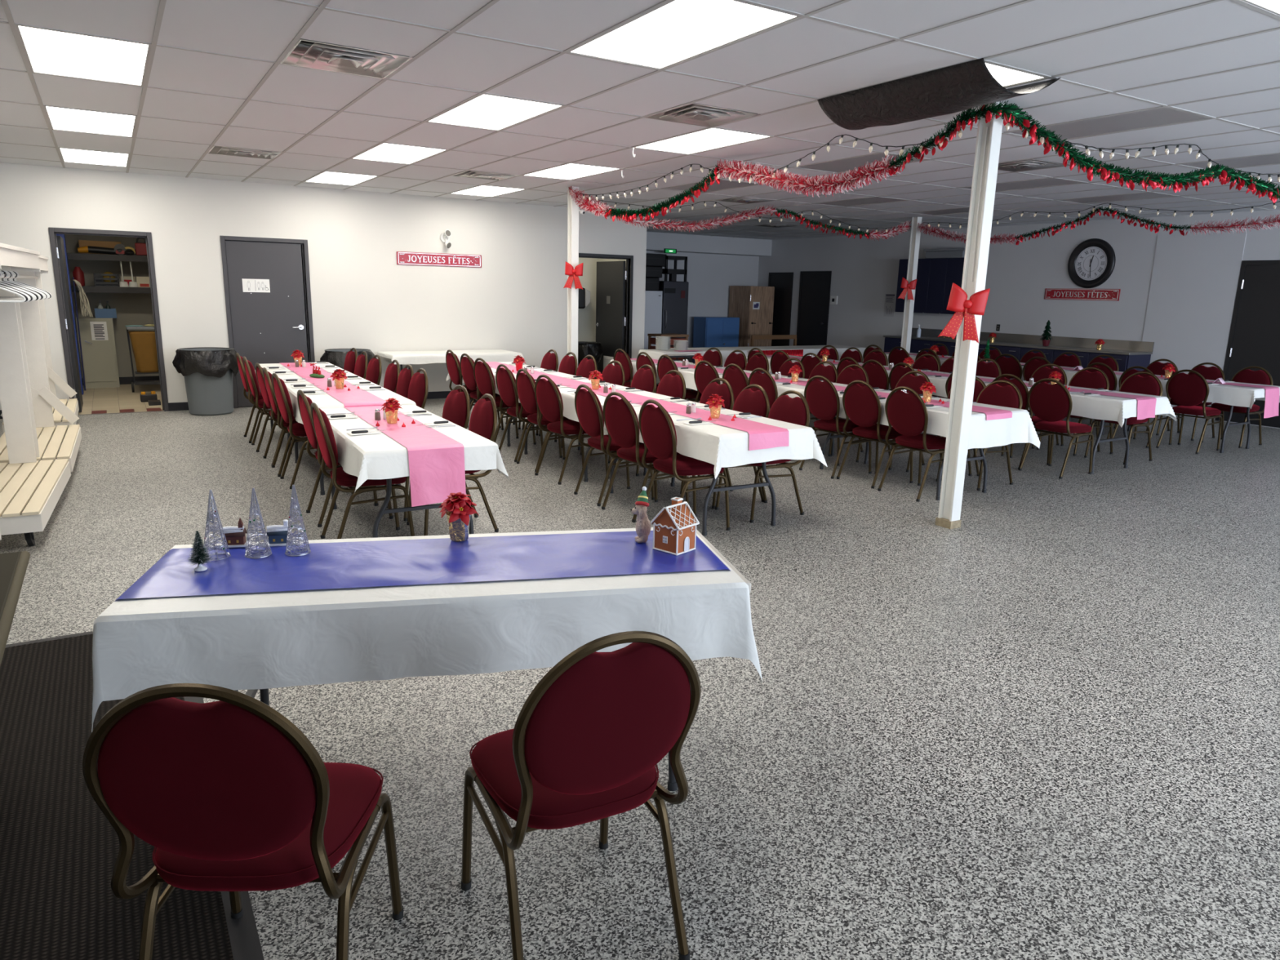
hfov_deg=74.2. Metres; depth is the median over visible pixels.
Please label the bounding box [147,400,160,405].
scraper
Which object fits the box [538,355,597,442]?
banquet chair
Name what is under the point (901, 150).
bulb
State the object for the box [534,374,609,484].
banquet chair
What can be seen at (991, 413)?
table runner
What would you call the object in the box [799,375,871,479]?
banquet chair
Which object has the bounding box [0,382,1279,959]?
floor
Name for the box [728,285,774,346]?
cabinet
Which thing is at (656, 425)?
banquet chair
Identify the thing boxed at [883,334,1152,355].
countertop
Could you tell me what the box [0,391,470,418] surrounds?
baseboard
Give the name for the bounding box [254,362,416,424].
tablecloth
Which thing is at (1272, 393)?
table runner
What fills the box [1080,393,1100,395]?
napkin
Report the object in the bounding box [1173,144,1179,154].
bulb
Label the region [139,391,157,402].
toolbox
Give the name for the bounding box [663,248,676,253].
exit sign
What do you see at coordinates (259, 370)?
banquet chair
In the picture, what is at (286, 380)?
table knife
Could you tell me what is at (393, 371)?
banquet chair
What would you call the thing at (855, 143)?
bulb
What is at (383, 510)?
folding table
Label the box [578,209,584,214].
security camera
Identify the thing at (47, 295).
hanger
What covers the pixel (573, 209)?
support column
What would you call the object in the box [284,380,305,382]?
napkin
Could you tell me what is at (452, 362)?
banquet chair
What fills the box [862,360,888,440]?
banquet chair
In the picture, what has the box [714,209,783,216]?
ceiling light
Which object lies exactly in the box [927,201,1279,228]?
string
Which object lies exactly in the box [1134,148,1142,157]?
bulb
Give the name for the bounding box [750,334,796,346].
wooden bench
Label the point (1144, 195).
ceiling light
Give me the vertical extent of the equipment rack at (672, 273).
0.520 m
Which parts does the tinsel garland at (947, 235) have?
core cord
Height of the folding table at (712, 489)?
0.741 m
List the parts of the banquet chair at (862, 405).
leg, backrest, frame, seat frame, leg, seat, leg, leg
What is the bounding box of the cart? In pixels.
[126,325,159,392]
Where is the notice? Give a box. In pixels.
[883,293,895,316]
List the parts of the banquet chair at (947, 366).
backrest, frame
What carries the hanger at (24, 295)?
hanging from the coat rack at (20, 478)
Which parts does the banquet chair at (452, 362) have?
backrest, frame, seat, leg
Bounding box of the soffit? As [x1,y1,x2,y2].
[646,231,772,256]
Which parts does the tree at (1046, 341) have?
pot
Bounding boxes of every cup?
[119,281,128,287]
[128,281,137,287]
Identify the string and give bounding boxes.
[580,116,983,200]
[591,198,904,232]
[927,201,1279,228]
[1005,122,1279,182]
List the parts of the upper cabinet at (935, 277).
door, door, door, door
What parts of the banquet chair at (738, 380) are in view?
frame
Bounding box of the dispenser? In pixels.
[577,288,590,308]
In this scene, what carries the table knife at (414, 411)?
on the napkin at (410, 413)
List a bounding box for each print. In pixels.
[93,324,104,339]
[139,284,149,286]
[885,294,894,314]
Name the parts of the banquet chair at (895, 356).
backrest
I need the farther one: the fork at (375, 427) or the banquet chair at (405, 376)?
the banquet chair at (405, 376)
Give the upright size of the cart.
0.967 m
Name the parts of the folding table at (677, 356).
rail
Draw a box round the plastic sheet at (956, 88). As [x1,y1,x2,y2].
[817,57,1061,129]
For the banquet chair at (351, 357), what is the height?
0.926 m
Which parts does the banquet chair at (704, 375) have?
frame, backrest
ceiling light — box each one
[15,25,151,85]
[44,106,137,137]
[58,147,129,167]
[305,171,377,185]
[352,142,446,164]
[427,93,562,130]
[452,185,524,196]
[524,163,619,179]
[568,0,799,69]
[595,197,649,206]
[635,128,771,154]
[662,179,758,192]
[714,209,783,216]
[795,153,927,173]
[804,217,871,223]
[813,196,908,206]
[908,207,999,215]
[958,177,1082,191]
[984,62,1045,86]
[1008,106,1209,140]
[1055,192,1176,204]
[1178,153,1279,169]
[1241,0,1279,15]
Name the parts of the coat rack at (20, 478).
hanging rod, post, shelf rail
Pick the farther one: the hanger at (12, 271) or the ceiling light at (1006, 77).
the hanger at (12, 271)
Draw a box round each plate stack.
[655,336,671,350]
[673,340,688,350]
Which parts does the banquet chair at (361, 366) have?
frame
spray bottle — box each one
[97,300,102,308]
[105,300,111,308]
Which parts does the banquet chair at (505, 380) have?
leg, backrest, frame, seat, leg, leg, leg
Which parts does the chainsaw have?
handle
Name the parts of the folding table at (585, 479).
leg, leg, leg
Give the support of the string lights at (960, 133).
hanging from the ceiling
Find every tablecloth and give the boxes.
[91,527,764,732]
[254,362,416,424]
[320,404,509,493]
[377,349,524,364]
[446,361,827,479]
[609,358,1039,456]
[638,348,703,358]
[671,345,866,373]
[746,355,1176,426]
[884,352,1279,408]
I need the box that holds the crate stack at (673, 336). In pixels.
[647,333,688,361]
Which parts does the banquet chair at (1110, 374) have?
backrest, frame, leg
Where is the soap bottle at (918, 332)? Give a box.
[916,324,920,337]
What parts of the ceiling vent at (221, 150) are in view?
plate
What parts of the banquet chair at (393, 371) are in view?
frame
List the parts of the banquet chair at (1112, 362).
backrest, frame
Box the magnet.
[680,290,684,297]
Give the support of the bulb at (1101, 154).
attached to the string at (1007, 126)
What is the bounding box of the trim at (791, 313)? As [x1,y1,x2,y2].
[791,312,876,317]
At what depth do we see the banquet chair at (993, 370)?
10.41 m
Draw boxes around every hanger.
[0,271,39,300]
[0,271,40,300]
[0,271,44,299]
[0,271,49,298]
[0,281,38,300]
[0,282,36,301]
[0,283,32,301]
[0,283,34,301]
[0,284,31,302]
[0,285,27,302]
[0,286,26,302]
[1,270,43,299]
[2,271,46,299]
[4,271,47,297]
[5,271,48,298]
[9,271,51,298]
[11,271,52,297]
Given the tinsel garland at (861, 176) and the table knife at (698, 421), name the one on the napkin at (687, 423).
the table knife at (698, 421)
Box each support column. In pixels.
[567,186,578,364]
[900,217,921,352]
[934,102,1004,528]
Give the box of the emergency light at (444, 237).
[440,229,451,248]
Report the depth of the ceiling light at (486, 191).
11.30 m
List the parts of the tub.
lid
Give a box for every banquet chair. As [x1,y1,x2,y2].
[82,683,403,959]
[235,352,300,443]
[242,356,311,452]
[254,363,317,466]
[262,367,338,476]
[271,373,339,488]
[297,389,393,527]
[310,402,414,538]
[343,347,357,373]
[354,351,367,379]
[365,354,382,385]
[383,360,399,392]
[386,385,470,521]
[395,364,413,398]
[406,393,498,535]
[407,368,428,408]
[445,349,501,427]
[459,353,515,430]
[460,631,701,959]
[473,357,536,444]
[495,364,562,462]
[505,349,558,429]
[515,368,570,471]
[521,351,577,435]
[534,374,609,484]
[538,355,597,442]
[560,360,625,454]
[573,384,654,506]
[591,364,656,463]
[601,391,688,522]
[613,348,658,387]
[614,369,685,475]
[635,351,686,399]
[635,399,730,530]
[657,354,702,401]
[680,377,733,493]
[682,384,769,508]
[685,347,722,402]
[693,360,734,403]
[715,390,809,523]
[722,363,748,401]
[724,349,746,369]
[745,352,768,372]
[746,347,763,362]
[747,368,810,459]
[769,350,817,420]
[778,357,804,378]
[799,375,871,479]
[800,352,823,378]
[808,360,838,382]
[809,364,868,456]
[817,345,839,359]
[836,356,860,375]
[836,380,912,488]
[839,346,862,363]
[855,370,930,470]
[862,344,882,359]
[862,349,888,365]
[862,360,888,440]
[877,386,946,502]
[884,362,944,440]
[888,346,911,367]
[889,353,940,391]
[906,376,986,480]
[915,348,941,366]
[928,343,949,355]
[932,355,954,398]
[936,379,1022,490]
[944,372,1004,457]
[975,358,1001,377]
[978,346,1002,359]
[980,373,1051,469]
[994,353,1035,416]
[1018,377,1093,479]
[1019,349,1046,363]
[1022,356,1053,381]
[1027,363,1066,448]
[1036,367,1109,456]
[1053,351,1081,367]
[1073,362,1132,439]
[1084,371,1163,464]
[1087,354,1119,423]
[1112,365,1173,448]
[1114,359,1178,433]
[1155,362,1224,440]
[1155,368,1222,454]
[1201,365,1272,448]
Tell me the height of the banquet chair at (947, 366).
0.926 m
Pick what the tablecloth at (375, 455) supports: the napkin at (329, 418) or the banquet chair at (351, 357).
the napkin at (329, 418)
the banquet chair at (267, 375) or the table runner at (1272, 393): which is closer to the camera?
the banquet chair at (267, 375)
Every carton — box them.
[120,275,135,286]
[135,276,150,287]
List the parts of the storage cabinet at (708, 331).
door, door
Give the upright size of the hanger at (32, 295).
0.191 m
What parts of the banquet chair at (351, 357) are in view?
frame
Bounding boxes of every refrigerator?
[644,290,662,349]
[658,280,688,337]
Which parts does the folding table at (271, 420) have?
leg, leg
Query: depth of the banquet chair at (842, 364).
10.22 m
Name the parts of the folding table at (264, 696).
leg, leg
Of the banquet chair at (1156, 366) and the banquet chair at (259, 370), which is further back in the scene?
the banquet chair at (1156, 366)
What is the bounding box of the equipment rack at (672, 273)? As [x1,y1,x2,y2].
[662,255,687,281]
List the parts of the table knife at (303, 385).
handle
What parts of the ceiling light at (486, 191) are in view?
frame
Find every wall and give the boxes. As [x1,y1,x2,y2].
[0,162,646,409]
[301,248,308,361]
[577,257,626,342]
[646,250,759,362]
[757,209,1279,428]
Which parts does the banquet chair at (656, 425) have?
leg, backrest, frame, seat frame, leg, seat, leg, leg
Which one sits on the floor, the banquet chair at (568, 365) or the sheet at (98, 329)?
the banquet chair at (568, 365)
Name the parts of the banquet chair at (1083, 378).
leg, seat frame, leg, backrest, frame, leg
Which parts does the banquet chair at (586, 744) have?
leg, leg, seat, seat frame, frame, leg, backrest, leg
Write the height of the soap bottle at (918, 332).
0.235 m
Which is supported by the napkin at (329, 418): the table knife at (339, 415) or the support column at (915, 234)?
the table knife at (339, 415)
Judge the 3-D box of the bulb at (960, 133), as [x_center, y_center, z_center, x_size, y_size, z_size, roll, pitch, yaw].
[2.195,-2.382,5.809,0.032,0.074,0.035,-6,15,-31]
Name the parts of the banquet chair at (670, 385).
leg, backrest, frame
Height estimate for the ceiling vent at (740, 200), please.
0.155 m
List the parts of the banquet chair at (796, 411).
leg, leg, leg, seat, seat frame, backrest, frame, leg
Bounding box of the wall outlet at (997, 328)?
[995,324,999,330]
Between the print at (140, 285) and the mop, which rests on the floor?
the mop
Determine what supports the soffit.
attached to the wall at (709, 277)
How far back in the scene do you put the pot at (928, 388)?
7.35 m
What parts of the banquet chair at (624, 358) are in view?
frame, backrest, seat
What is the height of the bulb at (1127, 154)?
0.074 m
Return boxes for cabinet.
[75,316,119,388]
[692,316,739,362]
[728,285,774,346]
[894,257,964,314]
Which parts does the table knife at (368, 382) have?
handle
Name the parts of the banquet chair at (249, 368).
backrest, frame, leg, leg, seat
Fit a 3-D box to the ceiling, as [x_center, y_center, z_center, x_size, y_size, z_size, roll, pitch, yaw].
[0.938,-3.285,8.320,16.200,0.325,18.900,-6,15,-31]
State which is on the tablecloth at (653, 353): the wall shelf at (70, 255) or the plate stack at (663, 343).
the plate stack at (663, 343)
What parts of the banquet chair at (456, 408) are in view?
leg, backrest, frame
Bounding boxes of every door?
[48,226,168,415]
[220,235,315,408]
[578,253,633,382]
[768,272,793,346]
[796,271,831,346]
[1214,260,1279,427]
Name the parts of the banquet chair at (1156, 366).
backrest, frame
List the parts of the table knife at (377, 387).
handle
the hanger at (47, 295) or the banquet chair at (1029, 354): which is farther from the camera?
the banquet chair at (1029, 354)
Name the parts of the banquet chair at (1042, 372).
backrest, frame, leg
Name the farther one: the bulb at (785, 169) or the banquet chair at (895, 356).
the banquet chair at (895, 356)
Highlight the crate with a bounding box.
[93,273,119,286]
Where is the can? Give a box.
[72,266,84,286]
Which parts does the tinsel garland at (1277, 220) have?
core cord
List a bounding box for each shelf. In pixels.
[0,243,39,255]
[38,254,48,259]
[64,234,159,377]
[66,253,147,262]
[71,285,151,293]
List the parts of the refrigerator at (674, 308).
handle, label plate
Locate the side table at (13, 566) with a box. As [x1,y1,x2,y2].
[0,551,30,666]
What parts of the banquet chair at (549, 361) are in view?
backrest, frame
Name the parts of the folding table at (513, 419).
leg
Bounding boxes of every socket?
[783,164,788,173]
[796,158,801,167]
[811,151,815,160]
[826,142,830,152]
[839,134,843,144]
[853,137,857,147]
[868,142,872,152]
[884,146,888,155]
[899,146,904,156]
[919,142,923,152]
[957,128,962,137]
[1005,122,1010,130]
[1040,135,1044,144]
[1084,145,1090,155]
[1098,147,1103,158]
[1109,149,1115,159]
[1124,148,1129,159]
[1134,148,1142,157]
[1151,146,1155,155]
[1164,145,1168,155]
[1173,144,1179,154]
[1187,144,1191,154]
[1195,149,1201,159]
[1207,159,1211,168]
[1267,173,1271,182]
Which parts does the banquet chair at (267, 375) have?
backrest, frame, leg, leg, seat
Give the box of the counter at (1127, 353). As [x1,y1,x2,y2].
[883,327,1154,372]
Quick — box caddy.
[94,308,116,318]
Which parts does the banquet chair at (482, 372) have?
backrest, frame, leg, seat, leg, leg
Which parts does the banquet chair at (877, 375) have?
backrest, frame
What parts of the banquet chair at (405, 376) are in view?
frame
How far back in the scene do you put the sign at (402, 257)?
12.33 m
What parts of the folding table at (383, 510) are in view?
leg, leg, leg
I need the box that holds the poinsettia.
[438,492,479,542]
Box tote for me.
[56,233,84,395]
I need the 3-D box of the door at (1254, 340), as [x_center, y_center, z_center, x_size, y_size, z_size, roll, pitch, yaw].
[8.592,-1.850,11.565,0.091,2.240,1.040,-6,15,-31]
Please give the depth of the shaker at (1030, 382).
8.97 m
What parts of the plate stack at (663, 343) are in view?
plate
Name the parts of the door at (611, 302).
plate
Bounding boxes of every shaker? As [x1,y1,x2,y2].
[295,360,298,367]
[302,360,306,367]
[327,377,332,386]
[374,408,380,420]
[382,408,386,419]
[530,366,533,373]
[603,383,608,392]
[611,384,615,392]
[685,403,691,413]
[691,402,695,413]
[774,372,777,379]
[777,371,781,378]
[1028,377,1032,385]
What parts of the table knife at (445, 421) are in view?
handle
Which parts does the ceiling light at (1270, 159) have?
frame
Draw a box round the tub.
[923,247,965,258]
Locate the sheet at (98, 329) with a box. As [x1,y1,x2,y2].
[89,321,108,340]
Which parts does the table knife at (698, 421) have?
handle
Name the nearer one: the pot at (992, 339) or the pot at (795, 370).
the pot at (795, 370)
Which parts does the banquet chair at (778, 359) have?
backrest, frame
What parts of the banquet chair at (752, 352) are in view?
backrest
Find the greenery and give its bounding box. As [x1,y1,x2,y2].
[309,373,324,377]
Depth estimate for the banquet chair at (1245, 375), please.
10.09 m
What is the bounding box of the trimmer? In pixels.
[124,246,135,255]
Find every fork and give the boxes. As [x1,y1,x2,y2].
[326,412,355,415]
[346,426,377,431]
[405,413,431,416]
[425,425,455,427]
[676,417,702,420]
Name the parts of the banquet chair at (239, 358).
backrest, frame, leg, leg, seat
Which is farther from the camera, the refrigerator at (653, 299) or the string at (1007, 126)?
the refrigerator at (653, 299)
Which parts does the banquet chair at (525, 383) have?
leg, backrest, frame, leg, seat, leg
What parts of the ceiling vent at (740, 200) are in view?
plate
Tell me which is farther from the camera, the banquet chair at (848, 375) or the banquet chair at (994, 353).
the banquet chair at (994, 353)
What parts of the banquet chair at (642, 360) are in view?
frame, backrest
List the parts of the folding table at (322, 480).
leg, leg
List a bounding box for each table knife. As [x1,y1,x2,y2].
[268,366,287,368]
[285,379,310,381]
[293,384,319,386]
[303,391,323,393]
[330,414,363,417]
[346,381,370,383]
[351,430,385,433]
[359,386,381,388]
[397,410,426,413]
[417,420,448,424]
[659,397,680,399]
[688,420,714,423]
[725,412,751,415]
[925,404,942,406]
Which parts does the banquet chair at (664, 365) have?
backrest, seat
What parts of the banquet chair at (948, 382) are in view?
backrest, frame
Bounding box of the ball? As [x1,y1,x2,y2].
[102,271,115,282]
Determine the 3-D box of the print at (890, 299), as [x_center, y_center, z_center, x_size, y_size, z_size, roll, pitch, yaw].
[5.059,-3.560,17.166,0.008,0.394,0.230,-6,15,-31]
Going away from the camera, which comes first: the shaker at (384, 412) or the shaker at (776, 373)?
the shaker at (384, 412)
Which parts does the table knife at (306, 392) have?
handle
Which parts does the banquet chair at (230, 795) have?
leg, backrest, frame, leg, seat frame, seat, leg, leg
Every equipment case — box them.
[645,253,666,266]
[645,266,662,277]
[645,277,659,290]
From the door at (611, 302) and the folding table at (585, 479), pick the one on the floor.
the folding table at (585, 479)
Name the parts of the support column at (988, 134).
plate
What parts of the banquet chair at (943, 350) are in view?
frame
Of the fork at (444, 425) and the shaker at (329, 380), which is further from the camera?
the shaker at (329, 380)
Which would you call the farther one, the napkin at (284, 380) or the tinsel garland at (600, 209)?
the tinsel garland at (600, 209)
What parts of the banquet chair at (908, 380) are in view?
leg, leg, leg, backrest, frame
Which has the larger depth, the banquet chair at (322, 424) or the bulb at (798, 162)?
the bulb at (798, 162)
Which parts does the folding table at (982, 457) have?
leg, leg, leg, leg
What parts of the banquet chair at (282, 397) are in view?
backrest, leg, frame, seat, leg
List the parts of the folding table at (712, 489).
leg, leg, leg, leg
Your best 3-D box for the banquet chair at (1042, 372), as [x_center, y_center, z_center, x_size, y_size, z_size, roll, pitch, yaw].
[4.555,-0.872,9.788,0.553,0.926,0.455,-7,15,-33]
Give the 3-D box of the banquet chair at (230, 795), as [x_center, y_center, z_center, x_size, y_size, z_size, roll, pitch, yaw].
[-0.835,0.761,1.885,0.455,0.926,0.553,1,13,-2]
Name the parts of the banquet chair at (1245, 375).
leg, seat, seat frame, leg, backrest, frame, leg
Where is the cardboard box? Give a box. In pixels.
[78,240,120,254]
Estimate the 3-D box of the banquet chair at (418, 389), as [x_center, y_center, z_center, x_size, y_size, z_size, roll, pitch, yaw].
[-2.177,-0.519,7.511,0.553,0.926,0.455,-6,15,-31]
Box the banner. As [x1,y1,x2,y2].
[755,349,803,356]
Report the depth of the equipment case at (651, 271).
17.79 m
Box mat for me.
[0,631,264,959]
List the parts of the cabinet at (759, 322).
door, door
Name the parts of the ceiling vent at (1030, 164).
plate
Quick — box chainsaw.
[124,237,146,255]
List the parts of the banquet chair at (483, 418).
leg, leg, leg, seat, backrest, frame, leg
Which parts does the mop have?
handle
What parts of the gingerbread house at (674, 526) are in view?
icing trim, door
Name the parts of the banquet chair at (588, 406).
leg, backrest, frame, leg, seat, leg, leg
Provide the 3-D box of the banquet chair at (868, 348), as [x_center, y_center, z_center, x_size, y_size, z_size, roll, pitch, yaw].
[3.775,-1.638,13.156,0.553,0.926,0.455,-7,15,-32]
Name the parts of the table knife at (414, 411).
handle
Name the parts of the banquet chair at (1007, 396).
leg, leg, leg, backrest, frame, leg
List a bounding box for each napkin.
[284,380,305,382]
[290,386,314,387]
[304,392,324,394]
[328,416,357,419]
[346,431,381,435]
[360,387,385,390]
[402,411,430,414]
[423,422,453,426]
[617,388,639,391]
[663,398,684,400]
[684,421,713,425]
[731,413,755,416]
[926,405,943,408]
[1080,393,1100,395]
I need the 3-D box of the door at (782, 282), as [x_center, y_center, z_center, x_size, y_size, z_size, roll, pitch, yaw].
[3.247,-3.806,20.035,0.091,2.150,0.850,-6,15,-31]
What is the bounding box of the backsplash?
[911,327,1154,351]
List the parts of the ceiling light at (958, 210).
frame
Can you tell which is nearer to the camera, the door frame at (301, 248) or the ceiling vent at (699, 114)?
the ceiling vent at (699, 114)
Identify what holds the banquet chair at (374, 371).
on the floor
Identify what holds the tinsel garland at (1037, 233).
hanging from the ceiling
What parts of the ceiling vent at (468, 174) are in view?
plate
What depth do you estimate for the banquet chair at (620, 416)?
6.17 m
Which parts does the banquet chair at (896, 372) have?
backrest, frame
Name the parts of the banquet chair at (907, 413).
leg, backrest, frame, seat frame, leg, seat, leg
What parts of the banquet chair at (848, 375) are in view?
leg, backrest, frame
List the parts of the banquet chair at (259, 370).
backrest, frame, leg, seat, leg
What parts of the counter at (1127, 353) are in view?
door, door, door, door, door, door, door, door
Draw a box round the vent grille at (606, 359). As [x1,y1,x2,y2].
[603,355,613,369]
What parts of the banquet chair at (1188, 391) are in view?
leg, leg, backrest, frame, seat, seat frame, leg, leg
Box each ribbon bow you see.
[563,261,583,288]
[897,277,916,300]
[937,282,990,342]
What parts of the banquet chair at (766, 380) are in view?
frame, backrest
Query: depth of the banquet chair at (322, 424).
5.24 m
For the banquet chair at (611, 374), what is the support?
on the floor
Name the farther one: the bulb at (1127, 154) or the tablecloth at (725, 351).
the tablecloth at (725, 351)
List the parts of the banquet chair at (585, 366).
backrest, frame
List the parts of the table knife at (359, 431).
handle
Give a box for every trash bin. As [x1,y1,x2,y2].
[172,346,239,415]
[320,348,377,368]
[577,341,603,367]
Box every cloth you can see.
[124,324,143,326]
[144,324,154,326]
[675,350,701,351]
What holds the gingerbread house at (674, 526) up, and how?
on the table runner at (337, 565)
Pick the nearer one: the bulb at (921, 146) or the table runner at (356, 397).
the bulb at (921, 146)
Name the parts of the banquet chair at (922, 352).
backrest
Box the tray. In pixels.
[126,325,154,329]
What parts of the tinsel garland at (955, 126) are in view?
core cord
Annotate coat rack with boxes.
[0,243,71,546]
[0,254,81,471]
[0,272,79,433]
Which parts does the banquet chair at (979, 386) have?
leg, backrest, frame, leg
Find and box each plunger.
[119,261,128,287]
[128,261,137,287]
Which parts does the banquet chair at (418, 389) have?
frame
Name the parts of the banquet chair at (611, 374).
backrest, frame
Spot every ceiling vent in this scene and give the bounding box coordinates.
[207,145,282,159]
[280,38,413,79]
[450,170,517,180]
[645,102,760,127]
[715,196,776,204]
[752,223,797,227]
[997,159,1070,172]
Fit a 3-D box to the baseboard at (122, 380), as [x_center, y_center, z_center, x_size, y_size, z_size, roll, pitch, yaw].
[-8.293,-1.589,13.552,1.950,0.116,0.020,-6,15,-31]
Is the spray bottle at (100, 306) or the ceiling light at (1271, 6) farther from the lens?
the spray bottle at (100, 306)
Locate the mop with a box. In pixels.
[72,276,93,390]
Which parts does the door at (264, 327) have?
handle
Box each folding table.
[235,529,751,791]
[270,417,292,454]
[294,435,400,495]
[331,464,473,537]
[467,398,561,446]
[524,423,647,481]
[609,457,775,535]
[663,352,701,399]
[819,416,987,500]
[831,434,834,456]
[969,417,1128,473]
[1102,405,1250,453]
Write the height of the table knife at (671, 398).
0.016 m
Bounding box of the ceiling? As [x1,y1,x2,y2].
[0,0,1279,239]
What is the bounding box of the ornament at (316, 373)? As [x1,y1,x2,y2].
[309,363,324,377]
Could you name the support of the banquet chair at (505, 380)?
on the floor
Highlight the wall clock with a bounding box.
[1067,238,1115,288]
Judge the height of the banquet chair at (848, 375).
0.926 m
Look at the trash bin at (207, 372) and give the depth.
10.52 m
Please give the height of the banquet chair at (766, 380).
0.926 m
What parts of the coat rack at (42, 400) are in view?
post, hanging rod, post, shelf rail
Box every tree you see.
[187,530,213,571]
[204,489,231,560]
[244,488,271,558]
[284,484,311,555]
[982,339,991,361]
[1040,320,1052,346]
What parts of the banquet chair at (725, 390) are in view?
leg, backrest, frame, leg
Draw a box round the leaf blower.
[77,245,122,254]
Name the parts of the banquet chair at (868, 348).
backrest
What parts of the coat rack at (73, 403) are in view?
post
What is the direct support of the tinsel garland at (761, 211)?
hanging from the ceiling
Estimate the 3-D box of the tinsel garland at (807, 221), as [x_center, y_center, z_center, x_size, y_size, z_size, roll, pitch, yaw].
[2.761,-3.854,12.769,2.021,0.361,0.130,-7,15,-32]
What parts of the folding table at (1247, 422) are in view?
leg, leg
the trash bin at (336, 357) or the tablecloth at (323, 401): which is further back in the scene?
the trash bin at (336, 357)
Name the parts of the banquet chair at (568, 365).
backrest, frame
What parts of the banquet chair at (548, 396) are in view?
leg, backrest, frame, seat, leg, seat frame, leg, leg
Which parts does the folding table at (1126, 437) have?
leg, leg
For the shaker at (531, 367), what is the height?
0.078 m
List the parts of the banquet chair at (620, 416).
leg, backrest, seat frame, frame, leg, seat, leg, leg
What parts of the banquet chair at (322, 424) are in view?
backrest, leg, frame, leg, seat, seat frame, leg, leg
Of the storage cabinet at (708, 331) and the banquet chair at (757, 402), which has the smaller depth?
the banquet chair at (757, 402)
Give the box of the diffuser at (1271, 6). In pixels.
[1248,0,1279,13]
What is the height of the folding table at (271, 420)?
0.741 m
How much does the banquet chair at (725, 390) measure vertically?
0.926 m
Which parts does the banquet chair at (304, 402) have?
backrest, leg, frame, leg, seat, leg, leg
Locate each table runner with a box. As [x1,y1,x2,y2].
[115,530,730,600]
[280,362,386,408]
[345,405,466,506]
[481,361,788,450]
[630,358,1012,420]
[765,355,1156,419]
[884,351,1279,417]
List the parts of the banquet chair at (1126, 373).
leg, leg, backrest, frame, leg, leg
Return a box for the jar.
[1028,380,1032,385]
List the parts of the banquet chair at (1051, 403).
leg, backrest, leg, frame, seat frame, seat, leg, leg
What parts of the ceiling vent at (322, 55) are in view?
plate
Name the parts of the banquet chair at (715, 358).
backrest, frame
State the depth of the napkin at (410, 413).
6.19 m
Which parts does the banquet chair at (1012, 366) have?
backrest, frame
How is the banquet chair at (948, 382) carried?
on the floor
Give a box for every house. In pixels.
[219,517,252,547]
[262,519,296,546]
[650,497,699,555]
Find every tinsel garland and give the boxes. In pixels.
[568,185,612,219]
[580,189,777,232]
[604,164,719,222]
[715,154,902,197]
[770,208,870,239]
[868,220,911,240]
[888,102,997,175]
[915,222,1020,244]
[985,100,1226,192]
[1014,205,1191,244]
[1188,213,1279,235]
[1209,164,1279,203]
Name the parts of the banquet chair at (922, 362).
backrest, frame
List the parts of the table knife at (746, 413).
handle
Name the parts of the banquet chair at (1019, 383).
backrest, leg, frame, leg, seat, leg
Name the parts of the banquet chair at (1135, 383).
leg, leg, seat, seat frame, leg, backrest, frame, leg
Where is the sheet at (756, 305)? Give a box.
[752,302,759,309]
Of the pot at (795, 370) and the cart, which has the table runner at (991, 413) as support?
the pot at (795, 370)
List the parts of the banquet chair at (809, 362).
frame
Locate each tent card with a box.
[1073,365,1083,369]
[1213,377,1225,383]
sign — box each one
[241,278,270,292]
[396,251,481,267]
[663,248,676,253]
[1044,288,1120,301]
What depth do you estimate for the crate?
12.73 m
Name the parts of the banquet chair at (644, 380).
backrest, frame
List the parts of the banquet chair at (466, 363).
backrest, frame, leg, seat, leg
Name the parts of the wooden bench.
post, rail, post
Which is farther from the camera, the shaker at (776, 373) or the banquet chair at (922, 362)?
the banquet chair at (922, 362)
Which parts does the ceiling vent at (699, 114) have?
plate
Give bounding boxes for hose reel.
[114,244,126,254]
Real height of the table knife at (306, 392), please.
0.016 m
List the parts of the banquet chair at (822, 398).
leg, backrest, frame, seat frame, seat, leg, leg, leg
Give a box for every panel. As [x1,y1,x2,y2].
[830,295,837,304]
[1142,233,1246,406]
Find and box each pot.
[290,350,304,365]
[330,368,347,389]
[380,397,402,423]
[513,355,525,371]
[588,370,603,389]
[692,352,704,366]
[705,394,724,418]
[787,364,802,382]
[820,348,830,360]
[903,356,914,367]
[919,382,936,401]
[929,345,938,352]
[987,332,996,342]
[1048,371,1062,384]
[1094,338,1104,350]
[1163,364,1175,377]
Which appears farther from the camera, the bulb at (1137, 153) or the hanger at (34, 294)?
the bulb at (1137, 153)
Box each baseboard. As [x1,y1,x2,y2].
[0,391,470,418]
[82,376,159,385]
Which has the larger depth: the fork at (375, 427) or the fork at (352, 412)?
the fork at (352, 412)
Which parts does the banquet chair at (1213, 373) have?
leg, leg, seat, leg, backrest, frame, leg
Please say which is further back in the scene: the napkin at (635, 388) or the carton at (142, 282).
the carton at (142, 282)
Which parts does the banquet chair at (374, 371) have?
frame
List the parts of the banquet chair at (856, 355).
backrest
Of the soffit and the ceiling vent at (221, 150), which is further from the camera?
the soffit
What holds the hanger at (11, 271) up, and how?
hanging from the coat rack at (20, 478)
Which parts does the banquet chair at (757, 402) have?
leg, leg, backrest, frame, leg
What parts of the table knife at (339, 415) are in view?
handle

